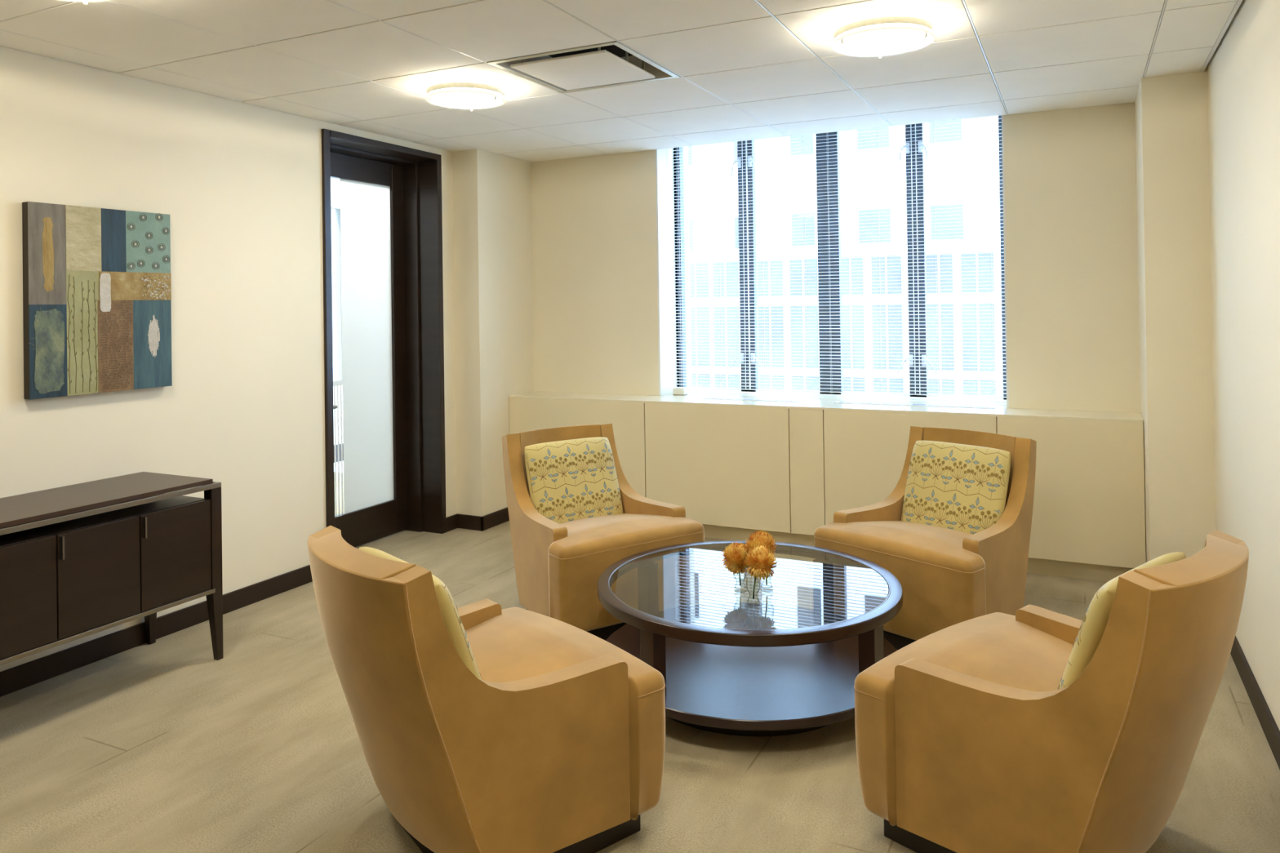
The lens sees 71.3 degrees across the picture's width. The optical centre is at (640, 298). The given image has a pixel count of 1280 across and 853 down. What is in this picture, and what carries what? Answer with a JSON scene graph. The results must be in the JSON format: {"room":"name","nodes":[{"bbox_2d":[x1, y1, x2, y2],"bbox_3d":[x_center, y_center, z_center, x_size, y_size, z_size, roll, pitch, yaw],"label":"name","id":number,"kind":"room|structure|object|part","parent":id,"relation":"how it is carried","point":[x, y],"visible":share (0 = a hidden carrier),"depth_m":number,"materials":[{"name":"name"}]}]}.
{"room":"office lounge","nodes":[
{"label":"office lounge","id":0,"kind":"room"},
{"bbox_2d":[0,45,533,671],"bbox_3d":[-2.397,0.138,3.378,0.495,2.652,7.550,-1,0,26],"label":"wall","id":1,"kind":"structure","parent":0,"point":[238,184],"depth_m":4.21,"materials":[{"name":"beige paint"}]},
{"bbox_2d":[22,201,172,399],"bbox_3d":[-2.190,0.007,3.631,0.045,0.747,0.588,-1,0,26],"label":"painting","id":2,"kind":"object","parent":1,"relation":"attached to","point":[97,282],"visible":1,"depth_m":3.58,"materials":[{"name":"paint"}]},
{"bbox_2d":[0,506,509,697],"bbox_3d":[-2.378,1.417,3.013,0.209,0.088,6.510,-1,0,26],"label":"baseboard","id":3,"kind":"structure","parent":1,"relation":"attached to","point":[18,677],"depth_m":3.85,"materials":[{"name":"black wood"}]},
{"bbox_2d":[321,128,446,547],"bbox_3d":[-1.581,0.283,5.217,0.303,2.362,0.970,-1,0,26],"label":"door","id":4,"kind":"structure","parent":1,"relation":"in","point":[393,382],"depth_m":5.49,"materials":[{"name":"brown wood"}]},
{"bbox_2d":[330,177,342,444],"bbox_3d":[-2.829,0.137,5.791,2.410,2.700,7.100,-1,0,26],"label":"wall","id":5,"kind":"structure","parent":0,"point":[335,183],"depth_m":8.24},
{"bbox_2d":[330,207,342,381],"bbox_3d":[-2.949,-0.021,8.145,0.005,1.650,0.580,-1,0,26],"label":"window","id":6,"kind":"structure","parent":5,"relation":"in","point":[335,212],"depth_m":8.35,"materials":[{"name":"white glass"}]},
{"bbox_2d":[333,444,343,462],"bbox_3d":[-3.751,1.423,6.245,0.015,0.160,6.900,-1,0,26],"label":"baseboard","id":7,"kind":"structure","parent":5,"relation":"attached to","point":[340,444],"depth_m":8.22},
{"bbox_2d":[0,0,1237,162],"bbox_3d":[-0.604,-0.982,2.307,4.077,0.020,6.801,-1,0,26],"label":"ceiling","id":8,"kind":"structure","parent":0,"point":[1042,55],"depth_m":3.59,"materials":[{"name":"tile"}]},
{"bbox_2d":[57,0,111,5],"bbox_3d":[-1.655,-0.917,2.506,0.360,0.077,0.360,-1,0,28],"label":"ceiling light","id":9,"kind":"object","parent":8,"relation":"attached to","point":[85,2],"visible":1,"depth_m":2.67,"materials":[{"name":"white glass"}]},
{"bbox_3d":[-1.660,-0.908,2.626,0.013,0.062,0.100,-1,0,0],"label":"support post","id":10,"kind":"part","parent":9,"relation":"part of","materials":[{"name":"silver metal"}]},
{"bbox_2d":[425,81,506,111],"bbox_3d":[-0.791,-0.919,4.037,0.360,0.077,0.360,-1,0,28],"label":"ceiling light","id":11,"kind":"object","parent":8,"relation":"attached to","point":[460,95],"visible":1,"depth_m":3.98,"materials":[{"name":"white glass"}]},
{"bbox_3d":[-0.893,-0.910,3.975,0.100,0.062,0.013,-1,0,-34],"label":"support post","id":12,"kind":"part","parent":11,"relation":"part of","materials":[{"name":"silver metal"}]},
{"bbox_2d":[487,40,679,93],"bbox_3d":[-0.229,-1.030,3.781,0.598,0.136,0.598,-1,0,26],"label":"ceiling vent","id":13,"kind":"object","parent":8,"relation":"in","point":[610,64],"visible":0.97,"depth_m":3.79,"materials":[{"name":"white metal"}]},
{"bbox_3d":[-0.239,-0.968,3.803,0.450,0.012,0.460,-1,0,26],"label":"panel","id":14,"kind":"part","parent":13,"relation":"part of","materials":[{"name":"metal"}]},
{"bbox_2d":[0,0,1242,161],"bbox_3d":[-0.596,-0.987,2.303,4.112,0.031,6.810,-1,0,26],"label":"trim","id":15,"kind":"structure","parent":8,"relation":"attached to","point":[1238,2],"depth_m":3.54,"materials":[{"name":"metal"}]},
{"bbox_2d":[831,16,934,58],"bbox_3d":[0.874,-0.949,3.231,0.360,0.077,0.360,-1,-1,42],"label":"ceiling light","id":16,"kind":"object","parent":8,"relation":"attached to","point":[884,36],"visible":1,"depth_m":3.17,"materials":[{"name":"white glass"}]},
{"bbox_3d":[0.760,-0.940,3.192,0.100,0.062,0.013,-1,0,-16],"label":"support post","id":17,"kind":"part","parent":16,"relation":"part of","materials":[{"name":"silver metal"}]},
{"bbox_3d":[0.962,-0.944,3.150,0.100,0.062,0.013,-1,-1,42],"label":"support post","id":18,"kind":"part","parent":16,"relation":"part of","materials":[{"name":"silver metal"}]},
{"bbox_2d":[0,471,1279,852],"bbox_3d":[-1.839,1.549,2.436,11.500,0.200,8.750,-1,0,26],"label":"floor","id":19,"kind":"structure","parent":0,"point":[165,745],"depth_m":2.75,"materials":[{"name":"beige tile"}]},
{"bbox_2d":[0,471,223,666],"bbox_3d":[-2.289,1.094,2.883,0.454,0.729,1.836,-1,0,26],"label":"sideboard","id":20,"kind":"object","parent":19,"relation":"on","point":[78,561],"visible":1,"depth_m":3.22,"materials":[{"name":"brown wood"}]},
{"bbox_3d":[-2.060,0.983,2.901,0.019,0.356,0.305,-1,0,26],"label":"cabinet door","id":21,"kind":"part","parent":20,"relation":"part of","materials":[{"name":"brown wood"}]},
{"bbox_3d":[-1.972,0.850,3.043,0.018,0.078,0.006,-1,0,26],"label":"door handle","id":22,"kind":"part","parent":20,"relation":"part of","materials":[{"name":"metal"}]},
{"bbox_3d":[-1.925,0.983,3.175,0.019,0.356,0.295,-1,0,26],"label":"cabinet door","id":23,"kind":"part","parent":20,"relation":"part of","materials":[{"name":"brown wood"}]},
{"bbox_3d":[-2.306,0.738,2.891,0.428,0.017,1.776,-1,0,26],"label":"panel","id":24,"kind":"part","parent":20,"relation":"part of","materials":[{"name":"brown wood"}]},
{"bbox_3d":[-2.111,1.171,2.776,0.020,0.016,1.801,-1,0,26],"label":"rail","id":25,"kind":"part","parent":20,"relation":"part of","materials":[{"name":"wood"}]},
{"bbox_3d":[-2.300,0.757,2.889,0.440,0.019,1.836,-1,0,26],"label":"rail","id":26,"kind":"part","parent":20,"relation":"part of","materials":[{"name":"wood"}]},
{"bbox_3d":[-1.840,0.850,3.312,0.018,0.078,0.006,-1,0,26],"label":"door handle","id":27,"kind":"part","parent":20,"relation":"part of","materials":[{"name":"metal"}]},
{"bbox_3d":[-2.077,1.116,3.776,0.045,0.692,0.046,-1,0,26],"label":"leg","id":28,"kind":"part","parent":20,"relation":"part of","materials":[{"name":"brown wood"}]},
{"bbox_3d":[-1.793,0.983,3.444,0.019,0.356,0.295,-1,0,26],"label":"cabinet door","id":29,"kind":"part","parent":20,"relation":"part of","materials":[{"name":"brown wood"}]},
{"bbox_3d":[-1.723,1.109,3.602,0.045,0.692,0.046,-1,0,26],"label":"leg","id":30,"kind":"part","parent":20,"relation":"part of","materials":[{"name":"brown wood"}]},
{"bbox_2d":[307,525,665,852],"bbox_3d":[-0.451,1.021,2.400,0.789,0.814,0.741,-1,-1,-41],"label":"armchair","id":31,"kind":"object","parent":19,"relation":"on","point":[558,745],"visible":1,"depth_m":2.16,"materials":[{"name":"brown leather"}]},
{"bbox_3d":[-0.648,0.987,2.231,0.269,0.742,0.605,-1,-1,-41],"label":"backrest","id":32,"kind":"part","parent":31,"relation":"part of","materials":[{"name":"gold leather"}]},
{"bbox_3d":[-0.659,0.991,2.591,0.067,0.741,0.597,-1,-1,44],"label":"panel","id":33,"kind":"part","parent":31,"relation":"part of","materials":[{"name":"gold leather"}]},
{"bbox_2d":[359,546,481,679],"bbox_3d":[-0.567,0.865,2.304,0.181,0.404,0.470,-1,-1,-40],"label":"throw pillow","id":34,"kind":"object","parent":31,"relation":"on","point":[449,611],"visible":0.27,"depth_m":2.12,"materials":[{"name":"yellow fabric"}]},
{"bbox_3d":[-0.295,0.982,2.166,0.597,0.741,0.067,-1,0,-35],"label":"panel","id":35,"kind":"part","parent":31,"relation":"part of","materials":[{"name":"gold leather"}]},
{"bbox_3d":[-0.382,1.158,2.457,0.614,0.395,0.741,-1,-1,-41],"label":"seat","id":36,"kind":"part","parent":31,"relation":"part of","materials":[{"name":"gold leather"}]},
{"bbox_2d":[509,397,646,497],"bbox_3d":[-0.355,1.049,5.809,0.994,0.803,0.290,-1,0,26],"label":"base cabinet","id":37,"kind":"object","parent":19,"relation":"on","point":[627,420],"visible":0.39,"depth_m":5.59,"materials":[{"name":"laminate"}]},
{"bbox_2d":[509,391,1143,422],"bbox_3d":[0.895,0.619,5.344,3.662,0.014,0.557,-1,0,26],"label":"window ledge","id":38,"kind":"object","parent":37,"relation":"on","point":[806,402],"visible":0.77,"depth_m":5.12,"materials":[{"name":"laminate"}]},
{"bbox_2d":[672,386,687,395],"bbox_3d":[0.255,0.600,5.792,0.083,0.048,0.060,-1,0,26],"label":"sensor box","id":39,"kind":"object","parent":38,"relation":"on","point":[677,390],"visible":1,"depth_m":5.77,"materials":[{"name":"white plastic"}]},
{"bbox_2d":[701,397,799,402],"bbox_3d":[0.660,0.614,5.425,0.600,0.004,0.080,-1,0,26],"label":"grille","id":40,"kind":"object","parent":38,"relation":"on","point":[721,398],"visible":1,"depth_m":5.40,"materials":[{"name":"grey metal"}]},
{"bbox_2d":[834,400,995,408],"bbox_3d":[1.532,0.598,5.036,0.870,0.004,0.090,-1,0,26],"label":"grille","id":41,"kind":"object","parent":38,"relation":"on","point":[837,402],"visible":1,"depth_m":5.01,"materials":[{"name":"grey metal"}]},
{"bbox_2d":[502,423,704,640],"bbox_3d":[-0.224,1.029,4.073,0.741,0.814,0.789,-1,0,-34],"label":"armchair","id":42,"kind":"object","parent":19,"relation":"on","point":[559,567],"visible":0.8,"depth_m":3.84,"materials":[{"name":"brown leather"}]},
{"bbox_3d":[-0.474,0.997,3.943,0.067,0.741,0.597,-1,0,-29],"label":"panel","id":43,"kind":"part","parent":42,"relation":"part of","materials":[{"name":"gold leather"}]},
{"bbox_3d":[-0.371,0.997,4.288,0.605,0.742,0.269,-1,0,-34],"label":"backrest","id":44,"kind":"part","parent":42,"relation":"part of","materials":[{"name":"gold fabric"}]},
{"bbox_2d":[524,436,622,523],"bbox_3d":[-0.311,0.875,4.198,0.470,0.404,0.180,-1,0,-35],"label":"throw pillow","id":45,"kind":"object","parent":42,"relation":"on","point":[572,479],"visible":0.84,"depth_m":4.16,"materials":[{"name":"yellow fabric"}]},
{"bbox_3d":[-0.172,1.165,4.000,0.741,0.395,0.614,-1,0,-34],"label":"seat","id":46,"kind":"part","parent":42,"relation":"part of","materials":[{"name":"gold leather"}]},
{"bbox_3d":[-0.013,0.992,4.260,0.067,0.741,0.597,-1,-1,-40],"label":"panel","id":47,"kind":"part","parent":42,"relation":"part of","materials":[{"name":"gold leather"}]},
{"bbox_2d":[644,403,794,543],"bbox_3d":[0.499,1.033,5.389,0.910,0.803,0.290,-1,0,26],"label":"base cabinet","id":48,"kind":"object","parent":19,"relation":"on","point":[728,468],"visible":0.72,"depth_m":5.24,"materials":[{"name":"laminate"}]},
{"bbox_2d":[597,540,902,736],"bbox_3d":[0.395,1.229,3.294,1.104,0.385,1.104,-1,0,26],"label":"coffee table","id":49,"kind":"object","parent":19,"relation":"on","point":[732,668],"visible":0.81,"depth_m":3.07,"materials":[{"name":"brown wood"}]},
{"bbox_3d":[0.030,1.196,3.648,0.060,0.229,0.060,-1,-1,44],"label":"leg","id":50,"kind":"part","parent":49,"relation":"part of","materials":[{"name":"brown wood"}]},
{"bbox_3d":[0.040,1.191,2.930,0.060,0.229,0.060,-1,-1,44],"label":"leg","id":51,"kind":"part","parent":49,"relation":"part of","materials":[{"name":"brown wood"}]},
{"bbox_2d":[734,568,746,592],"bbox_3d":[0.353,0.998,3.172,0.049,0.082,0.049,-1,0,26],"label":"glass vase","id":52,"kind":"object","parent":49,"relation":"on","point":[746,568],"visible":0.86,"depth_m":3.17,"materials":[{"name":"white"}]},
{"bbox_2d":[721,542,751,585],"bbox_3d":[0.344,0.943,3.170,0.112,0.153,0.112,-1,0,26],"label":"chrysanthemum","id":53,"kind":"object","parent":52,"relation":"in","point":[734,555],"visible":0.89,"depth_m":3.14,"materials":[{"name":"orange plant"}]},
{"bbox_2d":[669,718,831,736],"bbox_3d":[0.397,1.378,3.293,0.800,0.088,0.800,-1,0,26],"label":"table base","id":54,"kind":"object","parent":49,"relation":"attached to","point":[820,724],"depth_m":2.90,"materials":[{"name":"black wood"}]},
{"bbox_2d":[605,602,896,730],"bbox_3d":[0.396,1.318,3.293,1.096,0.032,1.096,-1,0,26],"label":"shelf","id":55,"kind":"object","parent":49,"relation":"attached to","point":[793,687],"depth_m":3.10,"materials":[{"name":"wood"}]},
{"bbox_2d":[746,580,760,606],"bbox_3d":[0.381,0.995,3.024,0.049,0.085,0.049,-1,0,26],"label":"glass vase","id":56,"kind":"object","parent":49,"relation":"on","point":[758,580],"visible":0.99,"depth_m":3.02,"materials":[{"name":"white"}]},
{"bbox_2d":[743,545,777,599],"bbox_3d":[0.406,0.927,3.022,0.117,0.181,0.112,-1,0,26],"label":"chrysanthemum","id":57,"kind":"object","parent":56,"relation":"in","point":[761,562],"visible":1,"depth_m":2.99,"materials":[{"name":"orange plant"}]},
{"bbox_3d":[0.393,0.963,3.023,0.030,0.108,0.005,-1,0,8],"label":"stem","id":58,"kind":"part","parent":57,"relation":"part of","materials":[{"name":"green plant"}]},
{"bbox_3d":[0.748,1.186,3.659,0.060,0.229,0.060,-1,-1,44],"label":"leg","id":59,"kind":"part","parent":49,"relation":"part of","materials":[{"name":"brown wood"}]},
{"bbox_3d":[0.759,1.181,2.940,0.060,0.229,0.060,-1,-1,44],"label":"leg","id":60,"kind":"part","parent":49,"relation":"part of","materials":[{"name":"brown wood"}]},
{"bbox_3d":[0.447,0.992,3.173,0.049,0.090,0.049,-1,0,26],"label":"glass vase","id":61,"kind":"object","parent":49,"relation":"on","visible":0},
{"bbox_2d":[744,530,777,585],"bbox_3d":[0.428,0.923,3.182,0.118,0.190,0.115,-1,0,26],"label":"chrysanthemum","id":62,"kind":"object","parent":61,"relation":"in","point":[762,538],"visible":0.63,"depth_m":3.16,"materials":[{"name":"orange plant"}]},
{"bbox_2d":[789,408,825,546],"bbox_3d":[0.997,1.024,5.145,0.198,0.803,0.290,-1,0,26],"label":"base cabinet","id":63,"kind":"object","parent":19,"relation":"on","point":[806,438],"visible":0.76,"depth_m":5.02,"materials":[{"name":"laminate"}]},
{"bbox_2d":[823,409,997,524],"bbox_3d":[1.489,1.015,4.903,0.900,0.803,0.290,-1,0,26],"label":"base cabinet","id":64,"kind":"object","parent":19,"relation":"on","point":[865,452],"visible":0.41,"depth_m":4.87,"materials":[{"name":"laminate"}]},
{"bbox_2d":[813,426,1036,650],"bbox_3d":[1.262,1.006,3.821,0.789,0.814,0.741,-1,-1,-40],"label":"armchair","id":65,"kind":"object","parent":19,"relation":"on","point":[947,577],"visible":0.64,"depth_m":3.60,"materials":[{"name":"brown leather"}]},
{"bbox_3d":[1.107,0.975,4.056,0.597,0.741,0.067,-1,0,-35],"label":"panel","id":66,"kind":"part","parent":65,"relation":"part of","materials":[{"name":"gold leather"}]},
{"bbox_3d":[1.198,1.144,3.763,0.614,0.395,0.741,-1,-1,-40],"label":"seat","id":67,"kind":"part","parent":65,"relation":"part of","materials":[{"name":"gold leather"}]},
{"bbox_2d":[901,440,1010,534],"bbox_3d":[1.374,0.848,3.919,0.180,0.404,0.470,-1,-1,-41],"label":"throw pillow","id":68,"kind":"object","parent":65,"relation":"on","point":[961,487],"visible":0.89,"depth_m":3.88,"materials":[{"name":"yellow fabric"}]},
{"bbox_3d":[1.460,0.968,3.989,0.269,0.742,0.605,-1,-1,-40],"label":"backrest","id":69,"kind":"part","parent":65,"relation":"part of","materials":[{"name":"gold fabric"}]},
{"bbox_3d":[1.469,0.966,3.630,0.067,0.741,0.597,-1,-1,44],"label":"panel","id":70,"kind":"part","parent":65,"relation":"part of","materials":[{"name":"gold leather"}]},
{"bbox_2d":[853,529,1248,852],"bbox_3d":[1.072,0.998,2.285,0.741,0.814,0.789,-1,-1,-40],"label":"armchair","id":71,"kind":"object","parent":19,"relation":"on","point":[967,740],"visible":1,"depth_m":2.04,"materials":[{"name":"brown leather"}]},
{"bbox_3d":[1.018,1.137,2.352,0.741,0.395,0.614,-1,-1,-40],"label":"seat","id":72,"kind":"part","parent":71,"relation":"part of","materials":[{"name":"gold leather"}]},
{"bbox_3d":[0.878,0.964,2.080,0.597,0.741,0.067,-1,-1,45],"label":"panel","id":73,"kind":"part","parent":71,"relation":"part of","materials":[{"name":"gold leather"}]},
{"bbox_2d":[1057,551,1186,689],"bbox_3d":[1.165,0.839,2.171,0.470,0.404,0.180,-1,-1,-40],"label":"throw pillow","id":74,"kind":"object","parent":71,"relation":"on","point":[1094,624],"visible":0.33,"depth_m":2.01,"materials":[{"name":"yellow fabric"}]},
{"bbox_3d":[1.309,0.960,2.438,0.067,0.741,0.597,-1,0,-34],"label":"panel","id":75,"kind":"part","parent":71,"relation":"part of","materials":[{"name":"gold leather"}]},
{"bbox_3d":[1.238,0.958,2.086,0.605,0.742,0.269,-1,-1,-40],"label":"backrest","id":76,"kind":"part","parent":71,"relation":"part of","materials":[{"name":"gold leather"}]},
{"bbox_2d":[996,417,1146,582],"bbox_3d":[2.189,1.003,4.559,0.660,0.803,0.290,-1,0,26],"label":"base cabinet","id":77,"kind":"object","parent":19,"relation":"on","point":[1088,517],"visible":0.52,"depth_m":4.40,"materials":[{"name":"laminate"}]},
{"bbox_2d":[530,102,1140,413],"bbox_3d":[1.041,0.102,5.594,4.112,2.652,0.540,-1,0,26],"label":"wall","id":78,"kind":"structure","parent":0,"point":[1070,181],"depth_m":4.80,"materials":[{"name":"beige paint"}]},
{"bbox_2d":[655,115,1008,408],"bbox_3d":[1.121,-0.238,5.456,2.090,1.697,0.358,-1,0,26],"label":"window frame","id":79,"kind":"structure","parent":78,"relation":"attached to","point":[664,237],"depth_m":5.83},
{"bbox_2d":[673,115,1006,402],"bbox_3d":[1.158,-0.240,5.539,2.105,1.708,0.096,-1,0,26],"label":"window","id":80,"kind":"structure","parent":78,"relation":"in","point":[833,271],"depth_m":5.52,"materials":[{"name":"grey metal"}]},
{"bbox_2d":[668,134,818,395],"bbox_3d":[0.638,-0.235,5.698,0.976,1.680,0.032,-1,0,26],"label":"window blind","id":81,"kind":"object","parent":80,"relation":"attached to","point":[679,153],"visible":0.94,"depth_m":5.70,"materials":[{"name":"white"}]},
{"bbox_3d":[0.261,-0.218,5.883,0.001,1.640,0.027,-1,0,26],"label":"ladder cord","id":82,"kind":"part","parent":81,"relation":"part of","materials":[{"name":"white fabric"}]},
{"bbox_3d":[0.507,-0.223,5.762,0.001,1.640,0.027,-1,0,26],"label":"ladder cord","id":83,"kind":"part","parent":81,"relation":"part of","materials":[{"name":"white fabric"}]},
{"bbox_3d":[0.650,0.599,5.692,0.976,0.011,0.026,-1,0,26],"label":"rail","id":84,"kind":"part","parent":81,"relation":"part of","materials":[{"name":"white"}]},
{"bbox_3d":[0.769,-0.228,5.633,0.001,1.640,0.027,-1,0,26],"label":"ladder cord","id":85,"kind":"part","parent":81,"relation":"part of","materials":[{"name":"white fabric"}]},
{"bbox_3d":[1.015,-0.232,5.512,0.001,1.640,0.027,-1,0,26],"label":"ladder cord","id":86,"kind":"part","parent":81,"relation":"part of","materials":[{"name":"white fabric"}]},
{"bbox_3d":[1.169,-0.240,5.554,2.088,1.708,0.060,-1,0,26],"label":"frame","id":87,"kind":"part","parent":80,"relation":"part of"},
{"bbox_2d":[814,118,1006,402],"bbox_3d":[1.563,-0.252,5.243,1.073,1.680,0.032,-1,0,26],"label":"window blind","id":88,"kind":"object","parent":80,"relation":"attached to","point":[988,126],"visible":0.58,"depth_m":5.22,"materials":[{"name":"white"}]},
{"bbox_3d":[1.150,-0.235,5.446,0.001,1.640,0.027,-1,0,26],"label":"ladder cord","id":89,"kind":"part","parent":88,"relation":"part of","materials":[{"name":"white fabric"}]},
{"bbox_3d":[1.419,-0.239,5.314,0.001,1.640,0.027,-1,0,26],"label":"ladder cord","id":90,"kind":"part","parent":88,"relation":"part of","materials":[{"name":"white fabric"}]},
{"bbox_3d":[1.576,0.582,5.237,1.073,0.011,0.026,-1,0,26],"label":"rail","id":91,"kind":"part","parent":88,"relation":"part of","materials":[{"name":"white"}]},
{"bbox_3d":[1.708,-0.245,5.172,0.001,1.640,0.027,-1,0,26],"label":"ladder cord","id":92,"kind":"part","parent":88,"relation":"part of","materials":[{"name":"white fabric"}]},
{"bbox_3d":[1.978,-0.250,5.039,0.001,1.640,0.027,-1,0,26],"label":"ladder cord","id":93,"kind":"part","parent":88,"relation":"part of","materials":[{"name":"white fabric"}]},
{"bbox_2d":[1134,0,1279,730],"bbox_3d":[1.339,0.070,1.543,0.504,2.652,7.550,-1,0,26],"label":"wall","id":94,"kind":"structure","parent":0,"point":[1207,142],"depth_m":3.73,"materials":[{"name":"beige paint"}]},
{"bbox_2d":[1230,635,1279,769],"bbox_3d":[1.098,1.354,1.305,0.268,0.088,6.510,-1,0,26],"label":"baseboard","id":95,"kind":"structure","parent":94,"relation":"attached to","point":[1271,731],"depth_m":2.96,"materials":[{"name":"black wood"}]},
{"label":"outside","id":96,"kind":"structure","parent":0,"visible":0},
{"bbox_2d":[339,115,1003,472],"bbox_3d":[3.478,0.699,13.857,20.000,13.500,2.060,-1,0,26],"label":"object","id":97,"kind":"structure","parent":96,"point":[804,264],"depth_m":12.91,"materials":[{"name":"white glass"}]}
]}

